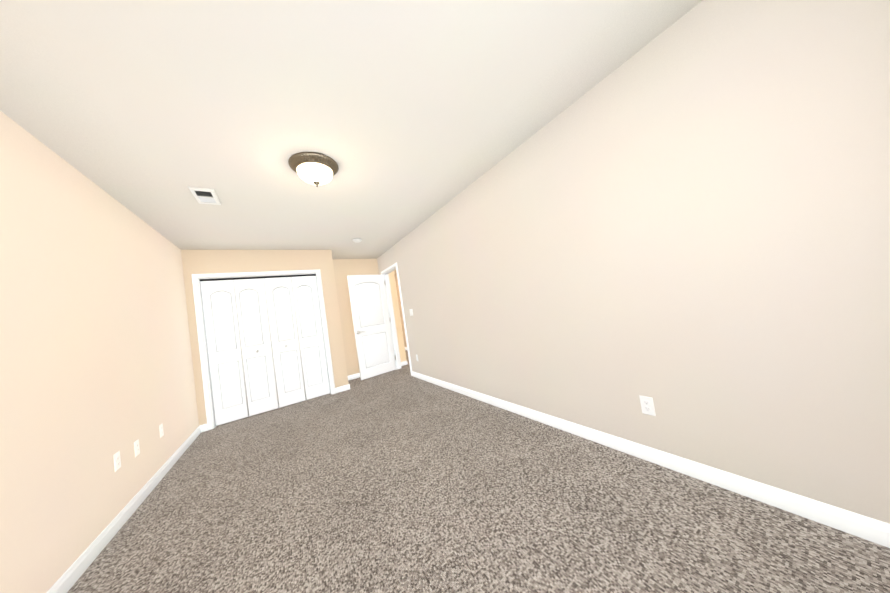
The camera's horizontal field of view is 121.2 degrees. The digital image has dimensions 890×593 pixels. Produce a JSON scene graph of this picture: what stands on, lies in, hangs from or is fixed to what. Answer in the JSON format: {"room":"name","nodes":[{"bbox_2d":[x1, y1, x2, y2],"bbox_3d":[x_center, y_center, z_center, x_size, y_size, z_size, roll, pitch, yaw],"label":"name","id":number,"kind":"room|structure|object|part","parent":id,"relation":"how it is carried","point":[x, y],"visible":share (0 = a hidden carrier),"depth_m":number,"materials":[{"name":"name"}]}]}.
{"room":"bedroom","nodes":[
{"label":"bedroom","id":0,"kind":"room"},
{"bbox_2d":[0,111,198,592],"bbox_3d":[-2.277,0.331,1.472,0.120,2.440,6.040,-7,-3,-33],"label":"wall","id":1,"kind":"structure","parent":0,"point":[96,369],"depth_m":1.50,"materials":[{"name":"paint"}]},
{"bbox_2d":[113,451,120,471],"bbox_3d":[-2.284,1.148,1.750,0.008,0.114,0.070,-7,-3,-33],"label":"electrical outlet","id":2,"kind":"object","parent":1,"relation":"attached to","point":[117,461],"visible":1,"depth_m":1.74,"materials":[{"name":"white plastic"}]},
{"bbox_2d":[46,426,200,592],"bbox_3d":[-1.859,1.445,1.156,0.014,0.088,5.080,-7,-3,-33],"label":"baseboard","id":3,"kind":"structure","parent":1,"relation":"attached to","point":[71,575],"depth_m":1.62,"materials":[{"name":"wood"}]},
{"bbox_2d":[134,439,139,456],"bbox_3d":[-2.425,1.193,1.976,0.008,0.114,0.070,-7,-3,-33],"label":"electrical outlet","id":4,"kind":"object","parent":1,"relation":"attached to","point":[136,448],"visible":1,"depth_m":1.97,"materials":[{"name":"white plastic"}]},
{"bbox_2d":[159,423,163,437],"bbox_3d":[-2.667,1.261,2.361,0.008,0.114,0.070,-7,-3,-33],"label":"electrical outlet","id":5,"kind":"object","parent":1,"relation":"attached to","point":[161,431],"visible":1,"depth_m":2.35,"materials":[{"name":"white plastic"}]},
{"bbox_2d":[181,250,348,425],"bbox_3d":[-2.629,0.486,3.885,1.880,2.440,0.100,-7,-3,-33],"label":"wall","id":6,"kind":"structure","parent":0,"point":[213,261],"depth_m":3.85,"materials":[{"name":"paint"}]},
{"bbox_2d":[200,274,315,280],"bbox_3d":[-2.802,-0.296,3.879,1.450,0.024,0.026,-7,-3,-33],"label":"track rail","id":7,"kind":"object","parent":6,"relation":"attached to","point":[256,277],"visible":1,"depth_m":3.81,"materials":[{"name":"black"}]},
{"bbox_2d":[192,270,335,429],"bbox_3d":[-2.659,0.688,3.840,1.480,2.045,0.103,-7,-3,-33],"label":"door frame","id":8,"kind":"structure","parent":6,"relation":"in","point":[206,341],"depth_m":3.46,"materials":[{"name":"wood"}]},
{"bbox_2d":[200,276,330,425],"bbox_3d":[-2.645,0.701,3.821,1.444,1.990,0.066,-7,-3,-33],"label":"bifold closet doors","id":9,"kind":"structure","parent":6,"relation":"in","point":[226,353],"depth_m":3.76,"materials":[{"name":"wood"}]},
{"bbox_2d":[200,373,359,431],"bbox_3d":[-2.184,1.631,4.372,2.920,0.088,0.734,-7,-3,-33],"label":"baseboard","id":10,"kind":"structure","parent":6,"relation":"attached to","point":[204,427],"depth_m":4.24,"materials":[{"name":"wood"}]},
{"bbox_2d":[219,259,406,403],"bbox_3d":[-2.483,0.506,4.845,3.400,2.440,0.120,-7,-3,-33],"label":"wall","id":11,"kind":"structure","parent":0,"point":[344,269],"depth_m":5.14,"materials":[{"name":"paint"}]},
{"bbox_2d":[0,0,701,273],"bbox_3d":[-1.313,-1.012,3.696,4.410,0.120,8.440,-7,-3,-33],"label":"ceiling","id":12,"kind":"structure","parent":0,"point":[407,116],"depth_m":1.41,"materials":[{"name":"paint"}]},
{"bbox_2d":[188,187,220,204],"bbox_3d":[-2.122,-0.886,2.225,0.158,0.016,0.298,-7,-3,-33],"label":"ceiling vent","id":13,"kind":"object","parent":12,"relation":"in","point":[205,196],"visible":0.98,"depth_m":2.21,"materials":[{"name":"white plastic"}]},
{"bbox_2d":[288,152,338,186],"bbox_3d":[-1.044,-0.971,2.026,0.360,0.180,0.360,-7,-3,-33],"label":"ceiling light","id":14,"kind":"object","parent":12,"relation":"attached to","point":[314,168],"visible":1,"depth_m":1.94,"materials":[{"name":"white glass"}]},
{"bbox_3d":[-1.043,-0.965,2.026,0.264,0.088,0.264,-7,-3,-33],"label":"glass","id":15,"kind":"part","parent":14,"relation":"part of","materials":[{"name":"white glass"}]},
{"bbox_2d":[352,238,361,242],"bbox_3d":[-1.419,-0.901,4.055,0.144,0.038,0.144,-7,-3,-33],"label":"smoke detector","id":16,"kind":"object","parent":12,"relation":"attached to","point":[356,240],"visible":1,"depth_m":4.02,"materials":[{"name":"white plastic"}]},
{"bbox_2d":[395,273,406,346],"bbox_3d":[0.664,0.039,4.805,0.120,2.440,8.440,-7,-3,-33],"label":"wall","id":17,"kind":"structure","parent":0,"point":[400,309],"depth_m":7.95,"materials":[{"name":"paint"}]},
{"bbox_2d":[401,347,407,365],"bbox_3d":[-0.643,1.470,5.927,1.130,0.088,4.600,-7,-3,-33],"label":"baseboard","id":18,"kind":"structure","parent":17,"relation":"attached to","point":[403,363],"depth_m":5.63,"materials":[{"name":"wood"}]},
{"bbox_2d":[67,350,889,592],"bbox_3d":[-0.940,1.509,3.588,4.410,0.100,8.440,-7,-3,-33],"label":"floor","id":19,"kind":"structure","parent":0,"point":[402,480],"depth_m":1.39,"materials":[{"name":"carpet"}]},
{"bbox_2d":[377,0,889,523],"bbox_3d":[0.259,0.026,3.120,0.120,2.440,6.040,-7,-3,-33],"label":"wall","id":20,"kind":"structure","parent":0,"point":[683,222],"depth_m":1.29,"materials":[{"name":"paint"}]},
{"bbox_2d":[347,275,395,379],"bbox_3d":[-1.449,0.563,5.043,0.757,2.022,0.189,-7,-3,-33],"label":"bedroom door","id":21,"kind":"structure","parent":20,"relation":"in","point":[372,329],"depth_m":5.02,"materials":[{"name":"wood"}]},
{"bbox_2d":[381,262,411,375],"bbox_3d":[-0.929,0.452,5.027,0.157,2.107,0.914,-7,-3,-33],"label":"door frame","id":22,"kind":"structure","parent":20,"relation":"in","point":[392,322],"depth_m":5.33,"materials":[{"name":"wood"}]},
{"bbox_2d":[639,395,655,415],"bbox_3d":[1.267,0.684,1.572,0.008,0.114,0.070,-7,-3,-33],"label":"electrical outlet","id":23,"kind":"object","parent":20,"relation":"attached to","point":[647,405],"visible":1,"depth_m":1.57,"materials":[{"name":"white plastic"}]},
{"bbox_2d":[412,371,889,547],"bbox_3d":[0.375,1.196,3.034,0.014,0.088,5.800,-7,-3,-33],"label":"baseboard","id":24,"kind":"structure","parent":20,"relation":"attached to","point":[864,527],"depth_m":1.32,"materials":[{"name":"wood"}]}
]}

